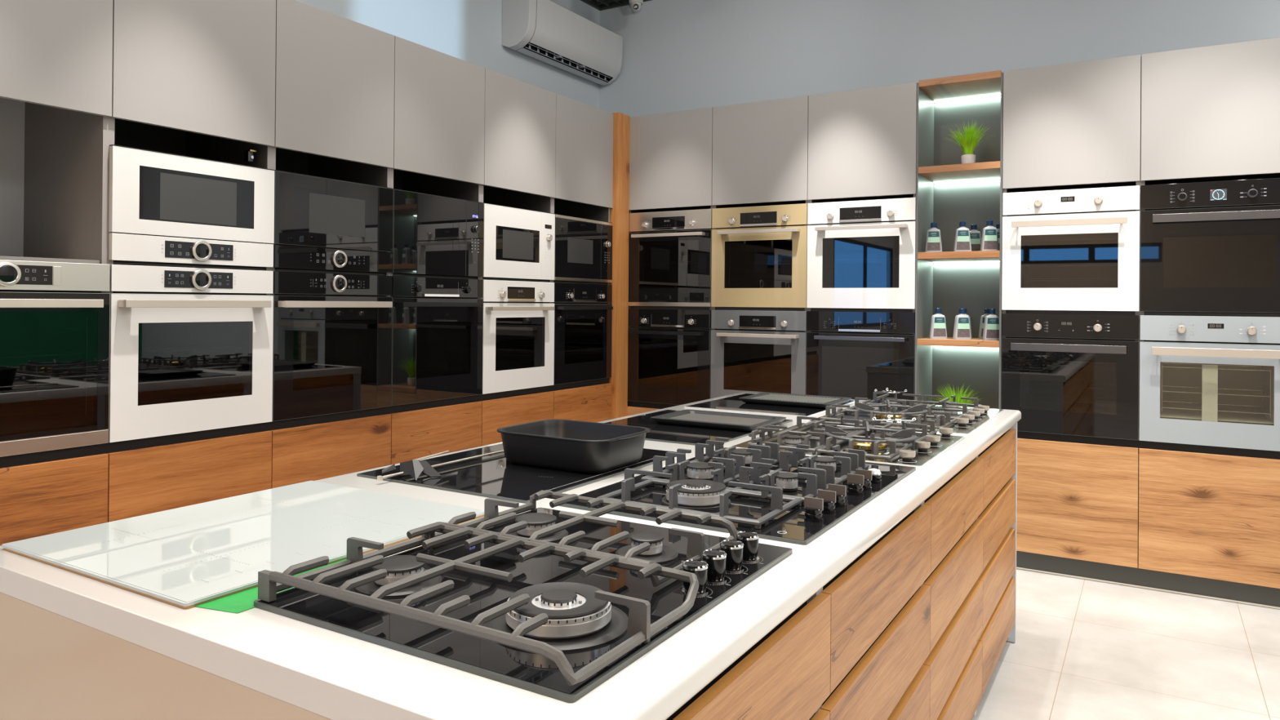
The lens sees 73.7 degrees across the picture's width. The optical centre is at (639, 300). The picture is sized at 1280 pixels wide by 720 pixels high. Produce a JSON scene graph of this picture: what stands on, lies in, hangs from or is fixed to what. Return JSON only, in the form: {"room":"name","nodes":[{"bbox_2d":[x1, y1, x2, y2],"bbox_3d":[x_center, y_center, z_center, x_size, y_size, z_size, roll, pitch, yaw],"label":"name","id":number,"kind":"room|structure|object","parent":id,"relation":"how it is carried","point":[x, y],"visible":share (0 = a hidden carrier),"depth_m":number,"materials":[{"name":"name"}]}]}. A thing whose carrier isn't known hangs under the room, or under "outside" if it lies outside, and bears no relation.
{"room":"store","nodes":[
{"label":"store","id":0,"kind":"room"},
{"bbox_2d":[296,0,599,108],"bbox_3d":[-2.820,-0.798,2.194,0.100,4.200,9.800,0,0,31],"label":"wall","id":1,"kind":"structure","parent":0,"point":[470,31],"depth_m":5.08,"materials":[{"name":"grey paint"}]},
{"bbox_2d":[502,0,622,85],"bbox_3d":[-0.494,-1.734,5.745,0.222,0.332,1.070,0,0,31],"label":"air conditioner","id":2,"kind":"object","parent":1,"relation":"attached to","point":[562,38],"visible":1,"depth_m":5.57,"materials":[{"name":"white plastic"}]},
{"bbox_2d":[523,37,613,82],"bbox_3d":[-0.463,-1.608,5.746,0.055,0.069,0.965,0,0,31],"label":"outlet","id":3,"kind":"object","parent":2,"relation":"attached to","point":[533,46],"depth_m":5.71,"materials":[{"name":"black"}]},
{"bbox_2d":[580,0,651,10],"bbox_3d":[0.322,-2.510,0.322,7.203,0.736,9.603,0,0,31],"label":"ceiling","id":4,"kind":"structure","parent":0,"point":[602,5],"depth_m":6.17,"materials":[{"name":"grey"}]},
{"bbox_2d":[599,0,1279,303],"bbox_3d":[2.849,-0.744,4.447,7.300,4.200,0.100,0,0,31],"label":"wall","id":5,"kind":"structure","parent":0,"point":[677,55],"depth_m":5.27,"materials":[{"name":"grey paint"}]},
{"bbox_2d":[629,0,643,11],"bbox_3d":[-0.028,-2.089,6.063,0.100,0.078,0.100,0,0,31],"label":"security camera","id":6,"kind":"object","parent":5,"relation":"attached to","point":[635,4],"visible":1,"depth_m":6.03,"materials":[{"name":"white plastic"}]},
{"bbox_2d":[960,154,975,164],"bbox_3d":[1.740,-0.734,4.529,0.073,0.066,0.073,0,0,31],"label":"pot","id":7,"kind":"object","parent":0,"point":[966,158],"depth_m":4.50,"materials":[{"name":"white ceramic"}]},
{"bbox_2d":[972,568,1279,719],"bbox_3d":[0.291,1.381,0.308,7.400,0.120,9.800,0,0,31],"label":"floor","id":8,"kind":"structure","parent":0,"point":[1082,649],"depth_m":3.21,"materials":[{"name":"tile"}]},
{"bbox_2d":[0,0,113,546],"bbox_3d":[-2.117,0.010,2.664,0.570,2.401,0.600,0,0,31],"label":"tall cabinet","id":9,"kind":"object","parent":8,"relation":"on","point":[56,55],"visible":0.57,"depth_m":2.74,"materials":[{"name":"grey"}]},
{"bbox_2d":[0,259,110,457],"bbox_3d":[-2.050,0.170,2.622,0.510,0.579,0.596,0,0,31],"label":"oven","id":10,"kind":"object","parent":9,"relation":"in","point":[55,317],"visible":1,"depth_m":2.63,"materials":[{"name":"black"}]},
{"bbox_2d":[0,592,331,719],"bbox_3d":[-0.571,0.880,1.065,1.179,0.864,0.018,0,0,31],"label":"end panel","id":11,"kind":"object","parent":8,"relation":"on","point":[53,666],"visible":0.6,"depth_m":1.16,"materials":[{"name":"beige wood"}]},
{"bbox_2d":[106,0,275,522],"bbox_3d":[-1.808,0.015,3.178,0.570,2.401,0.600,0,0,31],"label":"tall cabinet","id":12,"kind":"object","parent":8,"relation":"on","point":[195,78],"visible":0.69,"depth_m":3.04,"materials":[{"name":"grey"}]},
{"bbox_2d":[108,264,273,442],"bbox_3d":[-1.741,0.174,3.137,0.510,0.579,0.596,0,0,31],"label":"oven","id":13,"kind":"object","parent":12,"relation":"in","point":[191,348],"visible":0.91,"depth_m":3.00,"materials":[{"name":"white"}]},
{"bbox_2d":[108,144,274,268],"bbox_3d":[-1.728,-0.316,3.132,0.412,0.379,0.596,0,0,31],"label":"microwave","id":14,"kind":"object","parent":12,"relation":"in","point":[165,208],"visible":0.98,"depth_m":2.99,"materials":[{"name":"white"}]},
{"bbox_2d":[269,0,395,488],"bbox_3d":[-1.500,0.019,3.693,0.570,2.401,0.600,0,0,31],"label":"tall cabinet","id":15,"kind":"object","parent":8,"relation":"on","point":[335,73],"visible":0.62,"depth_m":3.54,"materials":[{"name":"grey"}]},
{"bbox_2d":[271,271,392,421],"bbox_3d":[-1.432,0.178,3.651,0.510,0.579,0.596,0,0,31],"label":"oven","id":16,"kind":"object","parent":15,"relation":"in","point":[332,335],"visible":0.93,"depth_m":3.52,"materials":[{"name":"black glass"}]},
{"bbox_2d":[271,169,393,273],"bbox_3d":[-1.419,-0.311,3.647,0.412,0.379,0.596,0,0,31],"label":"microwave","id":17,"kind":"object","parent":15,"relation":"in","point":[322,224],"visible":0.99,"depth_m":3.52,"materials":[{"name":"black glass"}]},
{"bbox_2d":[388,35,484,464],"bbox_3d":[-1.191,0.023,4.207,0.570,2.401,0.600,0,0,31],"label":"tall cabinet","id":18,"kind":"object","parent":8,"relation":"on","point":[439,97],"visible":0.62,"depth_m":4.06,"materials":[{"name":"grey"}]},
{"bbox_2d":[390,275,483,405],"bbox_3d":[-1.123,0.183,4.165,0.510,0.579,0.596,0,0,31],"label":"oven","id":19,"kind":"object","parent":18,"relation":"in","point":[437,323],"visible":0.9,"depth_m":4.03,"materials":[{"name":"black glass"}]},
{"bbox_2d":[390,188,484,277],"bbox_3d":[-1.107,-0.307,4.159,0.420,0.378,0.596,0,0,31],"label":"microwave","id":20,"kind":"object","parent":18,"relation":"in","point":[433,235],"visible":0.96,"depth_m":4.03,"materials":[{"name":"black glass"}]},
{"bbox_2d":[479,68,555,445],"bbox_3d":[-0.882,0.027,4.721,0.570,2.401,0.600,0,0,31],"label":"tall cabinet","id":21,"kind":"object","parent":8,"relation":"on","point":[520,131],"visible":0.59,"depth_m":4.57,"materials":[{"name":"grey"}]},
{"bbox_2d":[480,280,554,394],"bbox_3d":[-0.815,0.187,4.680,0.510,0.579,0.596,0,0,31],"label":"oven","id":22,"kind":"object","parent":21,"relation":"in","point":[518,332],"visible":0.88,"depth_m":4.55,"materials":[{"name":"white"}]},
{"bbox_2d":[482,202,555,280],"bbox_3d":[-0.798,-0.302,4.673,0.420,0.378,0.596,0,0,31],"label":"microwave","id":23,"kind":"object","parent":21,"relation":"in","point":[519,243],"visible":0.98,"depth_m":4.55,"materials":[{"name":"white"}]},
{"bbox_2d":[551,93,613,422],"bbox_3d":[-0.573,0.031,5.236,0.570,2.401,0.600,0,0,31],"label":"tall cabinet","id":24,"kind":"object","parent":8,"relation":"on","point":[584,169],"visible":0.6,"depth_m":5.10,"materials":[{"name":"grey"}]},
{"bbox_2d":[553,282,613,385],"bbox_3d":[-0.506,0.191,5.194,0.510,0.579,0.596,0,0,31],"label":"oven","id":25,"kind":"object","parent":24,"relation":"in","point":[583,314],"visible":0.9,"depth_m":5.07,"materials":[{"name":"black glass"}]},
{"bbox_2d":[553,213,613,283],"bbox_3d":[-0.489,-0.298,5.188,0.420,0.378,0.596,0,0,31],"label":"microwave","id":26,"kind":"object","parent":24,"relation":"in","point":[583,246],"visible":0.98,"depth_m":5.07,"materials":[{"name":"black"}]},
{"bbox_2d":[608,112,630,419],"bbox_3d":[-0.133,0.056,5.396,0.060,2.456,0.128,0,0,31],"label":"post","id":27,"kind":"object","parent":8,"relation":"on","point":[620,213],"visible":0.54,"depth_m":5.35,"materials":[{"name":"brown wood"}]},
{"bbox_2d":[627,106,713,415],"bbox_3d":[0.316,0.040,5.536,0.600,2.401,0.570,0,0,31],"label":"tall cabinet","id":28,"kind":"object","parent":8,"relation":"on","point":[671,153],"visible":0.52,"depth_m":5.30,"materials":[{"name":"grey"}]},
{"bbox_2d":[627,308,711,404],"bbox_3d":[0.272,0.351,5.466,0.596,0.584,0.510,0,0,31],"label":"oven","id":29,"kind":"object","parent":28,"relation":"in","point":[669,350],"visible":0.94,"depth_m":5.28,"materials":[{"name":"black glass"}]},
{"bbox_2d":[628,208,711,306],"bbox_3d":[0.277,-0.255,5.468,0.596,0.590,0.510,0,0,31],"label":"oven","id":30,"kind":"object","parent":28,"relation":"in","point":[670,252],"visible":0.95,"depth_m":5.28,"materials":[{"name":"black glass"}]},
{"bbox_2d":[666,590,831,719],"bbox_3d":[-0.362,0.877,1.390,1.130,0.845,0.748,0,0,31],"label":"base cabinet","id":31,"kind":"object","parent":8,"relation":"on","point":[785,675],"visible":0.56,"depth_m":1.24,"materials":[{"name":"brown wood"}]},
{"bbox_2d":[711,95,808,332],"bbox_3d":[0.830,0.043,5.227,0.600,2.401,0.570,0,0,31],"label":"tall cabinet","id":32,"kind":"object","parent":8,"relation":"on","point":[760,148],"visible":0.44,"depth_m":4.98,"materials":[{"name":"grey"}]},
{"bbox_2d":[710,310,807,398],"bbox_3d":[0.786,0.354,5.157,0.596,0.584,0.510,0,0,31],"label":"oven","id":33,"kind":"object","parent":32,"relation":"in","point":[753,351],"visible":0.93,"depth_m":4.98,"materials":[{"name":"silver metal"}]},
{"bbox_2d":[711,203,808,307],"bbox_3d":[0.791,-0.252,5.159,0.596,0.590,0.510,0,0,31],"label":"oven","id":34,"kind":"object","parent":32,"relation":"in","point":[759,254],"visible":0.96,"depth_m":4.97,"materials":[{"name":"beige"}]},
{"bbox_2d":[807,82,916,334],"bbox_3d":[1.345,0.046,4.918,0.600,2.401,0.570,0,0,31],"label":"tall cabinet","id":35,"kind":"object","parent":8,"relation":"on","point":[862,143],"visible":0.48,"depth_m":4.67,"materials":[{"name":"grey"}]},
{"bbox_2d":[806,311,915,403],"bbox_3d":[1.301,0.357,4.848,0.596,0.584,0.510,0,0,31],"label":"oven","id":36,"kind":"object","parent":35,"relation":"in","point":[850,354],"visible":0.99,"depth_m":4.67,"materials":[{"name":"black glass"}]},
{"bbox_2d":[806,197,915,308],"bbox_3d":[1.306,-0.249,4.850,0.596,0.590,0.510,0,0,31],"label":"oven","id":37,"kind":"object","parent":35,"relation":"in","point":[861,254],"visible":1,"depth_m":4.66,"materials":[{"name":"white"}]},
{"bbox_2d":[818,502,931,719],"bbox_3d":[0.023,0.882,2.031,1.130,0.845,0.748,0,0,31],"label":"base cabinet","id":38,"kind":"object","parent":8,"relation":"on","point":[880,623],"visible":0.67,"depth_m":1.72,"materials":[{"name":"brown wood"}]},
{"bbox_2d":[0,391,1021,719],"bbox_3d":[0.205,0.437,2.351,1.185,0.040,3.018,0,0,31],"label":"countertop","id":39,"kind":"structure","parent":38,"relation":"on","point":[325,673],"depth_m":1.06,"materials":[{"name":"white stone"}]},
{"bbox_2d":[1,480,484,608],"bbox_3d":[-0.663,0.403,1.509,0.513,0.009,0.596,0,0,31],"label":"induction hob","id":40,"kind":"object","parent":39,"relation":"in","point":[190,556],"visible":0.98,"depth_m":1.43,"materials":[{"name":"white glass"}]},
{"bbox_2d":[194,558,346,613],"bbox_3d":[-0.502,0.407,1.226,0.084,0.001,0.256,0,0,31],"label":"sheet","id":41,"kind":"object","parent":39,"relation":"on","point":[242,601],"visible":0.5,"depth_m":1.15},
{"bbox_2d":[356,443,676,503],"bbox_3d":[-0.280,0.391,2.130,0.502,0.044,0.707,0,0,31],"label":"induction hob","id":42,"kind":"object","parent":39,"relation":"in","point":[492,476],"depth_m":1.97,"materials":[{"name":"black glass"}]},
{"bbox_2d":[497,419,649,473],"bbox_3d":[-0.166,0.366,2.144,0.364,0.084,0.262,0,0,31],"label":"roasting pan","id":43,"kind":"object","parent":42,"relation":"on","point":[577,446],"visible":1,"depth_m":2.07,"materials":[{"name":"black metal"}]},
{"bbox_2d":[253,489,792,702],"bbox_3d":[-0.132,0.381,1.269,0.522,0.060,0.623,0,0,31],"label":"gas hob","id":44,"kind":"object","parent":39,"relation":"in","point":[552,603],"visible":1,"depth_m":1.14,"materials":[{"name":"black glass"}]},
{"bbox_2d":[604,409,792,445],"bbox_3d":[0.154,0.416,2.831,0.500,0.006,0.639,0,0,31],"label":"induction hob","id":45,"kind":"object","parent":39,"relation":"in","point":[688,435],"visible":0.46,"depth_m":2.67,"materials":[{"name":"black glass"}]},
{"bbox_2d":[650,408,786,431],"bbox_3d":[0.264,0.404,2.866,0.384,0.021,0.275,0,0,31],"label":"griddle plate","id":46,"kind":"object","parent":45,"relation":"on","point":[692,418],"visible":0.98,"depth_m":2.85,"materials":[{"name":"metal"}]},
{"bbox_2d":[558,436,915,545],"bbox_3d":[0.259,0.386,1.918,0.524,0.061,0.787,0,0,31],"label":"gas hob","id":47,"kind":"object","parent":39,"relation":"in","point":[793,496],"visible":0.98,"depth_m":1.77,"materials":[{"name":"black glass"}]},
{"bbox_2d":[684,393,854,417],"bbox_3d":[0.538,0.421,3.458,0.502,0.006,0.587,0,0,31],"label":"induction hob","id":48,"kind":"object","parent":39,"relation":"in","point":[733,403],"visible":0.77,"depth_m":3.30,"materials":[{"name":"black glass"}]},
{"bbox_2d":[738,392,851,408],"bbox_3d":[0.633,0.408,3.479,0.386,0.021,0.285,0,0,31],"label":"griddle plate","id":49,"kind":"object","parent":48,"relation":"on","point":[766,398],"visible":0.98,"depth_m":3.43,"materials":[{"name":"metal"}]},
{"bbox_2d":[730,413,964,467],"bbox_3d":[0.627,0.387,2.520,0.528,0.069,0.575,0,0,31],"label":"gas hob","id":50,"kind":"object","parent":39,"relation":"in","point":[886,444],"visible":0.98,"depth_m":2.42,"materials":[{"name":"silver metal"}]},
{"bbox_2d":[871,414,915,423],"bbox_3d":[0.773,0.363,2.599,0.095,0.012,0.096,1,0,-43],"label":"trivet","id":51,"kind":"object","parent":50,"relation":"on","point":[890,420],"visible":1,"depth_m":2.60,"materials":[{"name":"silver metal"}]},
{"bbox_2d":[808,391,1004,435],"bbox_3d":[0.999,0.392,3.139,0.528,0.069,0.750,0,0,31],"label":"gas hob","id":52,"kind":"object","parent":39,"relation":"in","point":[963,420],"visible":0.97,"depth_m":3.03,"materials":[{"name":"silver metal"}]},
{"bbox_2d":[874,387,906,393],"bbox_3d":[1.016,0.368,3.462,0.095,0.012,0.096,1,0,-43],"label":"trivet","id":53,"kind":"object","parent":52,"relation":"on","point":[886,391],"visible":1,"depth_m":3.46,"materials":[{"name":"silver metal"}]},
{"bbox_2d":[922,456,983,719],"bbox_3d":[0.408,0.887,2.673,1.130,0.845,0.748,0,0,31],"label":"base cabinet","id":54,"kind":"object","parent":8,"relation":"on","point":[954,659],"visible":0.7,"depth_m":2.35,"materials":[{"name":"brown wood"}]},
{"bbox_2d":[915,70,1003,408],"bbox_3d":[1.736,0.045,4.574,0.424,2.407,0.385,0,0,31],"label":"open shelf unit","id":55,"kind":"object","parent":8,"relation":"on","point":[949,192],"visible":0.48,"depth_m":4.70,"materials":[{"name":"grey"}]},
{"bbox_2d":[924,222,942,252],"bbox_3d":[1.570,-0.333,4.569,0.088,0.162,0.044,0,0,17],"label":"bottle","id":56,"kind":"object","parent":55,"relation":"on","point":[933,242],"visible":0.95,"depth_m":4.55,"materials":[{"name":"grey plastic"}]},
{"bbox_2d":[928,308,946,338],"bbox_3d":[1.589,0.124,4.554,0.088,0.162,0.044,0,0,-1],"label":"bottle","id":57,"kind":"object","parent":55,"relation":"on","point":[938,330],"visible":1,"depth_m":4.53,"materials":[{"name":"grey plastic"}]},
{"bbox_2d":[930,384,982,406],"bbox_3d":[1.682,0.560,4.536,0.248,0.248,0.261,1,0,-41],"label":"potted grass","id":58,"kind":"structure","parent":55,"relation":"on","point":[958,399],"depth_m":4.53,"materials":[{"name":"green plant"}]},
{"bbox_2d":[952,308,971,339],"bbox_3d":[1.693,0.125,4.492,0.088,0.162,0.044,0,0,-1],"label":"bottle","id":59,"kind":"object","parent":55,"relation":"on","point":[962,330],"visible":1,"depth_m":4.47,"materials":[{"name":"grey plastic"}]},
{"bbox_2d":[953,221,971,251],"bbox_3d":[1.696,-0.332,4.494,0.088,0.162,0.044,0,0,11],"label":"bottle","id":60,"kind":"object","parent":55,"relation":"on","point":[962,238],"visible":0.98,"depth_m":4.47,"materials":[{"name":"grey plastic"}]},
{"bbox_2d":[964,308,972,337],"bbox_3d":[1.771,0.126,4.678,0.088,0.162,0.044,0,0,16],"label":"bottle","id":61,"kind":"object","parent":55,"relation":"on","point":[965,308],"visible":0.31,"depth_m":4.65,"materials":[{"name":"grey plastic"}]},
{"bbox_2d":[945,120,994,164],"bbox_3d":[1.734,-0.827,4.525,0.250,0.251,0.250,0,0,-3],"label":"potted grass","id":62,"kind":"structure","parent":55,"relation":"on","point":[971,140],"depth_m":4.50,"materials":[{"name":"green plant"}]},
{"bbox_2d":[969,224,981,251],"bbox_3d":[1.821,-0.331,4.663,0.088,0.162,0.044,0,0,13],"label":"bottle","id":63,"kind":"object","parent":55,"relation":"on","point":[975,237],"visible":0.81,"depth_m":4.64,"materials":[{"name":"grey"}]},
{"bbox_2d":[978,308,989,338],"bbox_3d":[1.877,0.127,4.615,0.088,0.162,0.044,0,0,16],"label":"bottle","id":64,"kind":"object","parent":55,"relation":"on","point":[986,310],"visible":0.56,"depth_m":4.61,"materials":[{"name":"grey plastic"}]},
{"bbox_2d":[980,220,999,250],"bbox_3d":[1.811,-0.331,4.425,0.088,0.162,0.044,0,0,9],"label":"bottle","id":65,"kind":"object","parent":55,"relation":"on","point":[989,240],"visible":0.95,"depth_m":4.41,"materials":[{"name":"grey plastic"}]},
{"bbox_2d":[982,308,999,340],"bbox_3d":[1.819,0.126,4.416,0.088,0.162,0.044,0,0,8],"label":"bottle","id":66,"kind":"object","parent":55,"relation":"on","point":[991,326],"visible":0.94,"depth_m":4.40,"materials":[{"name":"grey plastic"}]},
{"bbox_2d":[995,223,999,250],"bbox_3d":[1.933,-0.330,4.596,0.088,0.162,0.044,0,0,10],"label":"bottle","id":67,"kind":"object","parent":55,"relation":"on","point":[997,225],"visible":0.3,"depth_m":4.58,"materials":[{"name":"grey plastic"}]},
{"bbox_2d":[975,428,1016,714],"bbox_3d":[0.790,0.893,3.310,1.130,0.845,0.738,0,0,31],"label":"base cabinet","id":68,"kind":"object","parent":8,"relation":"on","point":[998,514],"visible":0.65,"depth_m":2.97,"materials":[{"name":"brown wood"}]},
{"bbox_2d":[1006,422,1017,642],"bbox_3d":[0.975,0.900,3.641,1.160,0.864,0.018,0,0,31],"label":"end panel","id":69,"kind":"object","parent":8,"relation":"on","point":[1012,636],"visible":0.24,"depth_m":3.34,"materials":[{"name":"white"}]},
{"bbox_2d":[1001,54,1141,568],"bbox_3d":[2.223,0.051,4.390,0.600,2.401,0.570,0,0,31],"label":"tall cabinet","id":70,"kind":"object","parent":8,"relation":"on","point":[1077,125],"visible":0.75,"depth_m":4.13,"materials":[{"name":"grey"}]},
{"bbox_2d":[1000,313,1138,439],"bbox_3d":[2.180,0.363,4.322,0.596,0.584,0.508,0,0,31],"label":"oven","id":71,"kind":"object","parent":70,"relation":"in","point":[1077,375],"visible":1,"depth_m":4.13,"materials":[{"name":"black glass"}]},
{"bbox_2d":[1001,185,1139,311],"bbox_3d":[2.185,-0.242,4.323,0.596,0.588,0.508,0,0,31],"label":"oven","id":72,"kind":"object","parent":70,"relation":"in","point":[1077,249],"visible":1,"depth_m":4.13,"materials":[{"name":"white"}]},
{"bbox_2d":[1016,551,1279,608],"bbox_3d":[1.369,1.295,4.608,3.480,0.096,0.022,0,0,31],"label":"plinth","id":73,"kind":"object","parent":8,"relation":"on","point":[1234,592],"visible":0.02,"depth_m":3.99,"materials":[{"name":"grey"}]},
{"bbox_2d":[1137,37,1279,588],"bbox_3d":[2.737,0.055,4.081,0.600,2.401,0.570,0,0,31],"label":"tall cabinet","id":74,"kind":"object","parent":8,"relation":"on","point":[1209,113],"visible":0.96,"depth_m":3.85,"materials":[{"name":"grey"}]},
{"bbox_2d":[1139,315,1279,451],"bbox_3d":[2.694,0.366,4.013,0.596,0.584,0.508,0,0,31],"label":"oven","id":75,"kind":"object","parent":74,"relation":"in","point":[1205,380],"visible":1,"depth_m":3.90,"materials":[{"name":"silver metal"}]},
{"bbox_2d":[1140,177,1279,312],"bbox_3d":[2.699,-0.239,4.014,0.596,0.588,0.508,0,0,31],"label":"oven","id":76,"kind":"object","parent":74,"relation":"in","point":[1211,246],"visible":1,"depth_m":3.85,"materials":[{"name":"black"}]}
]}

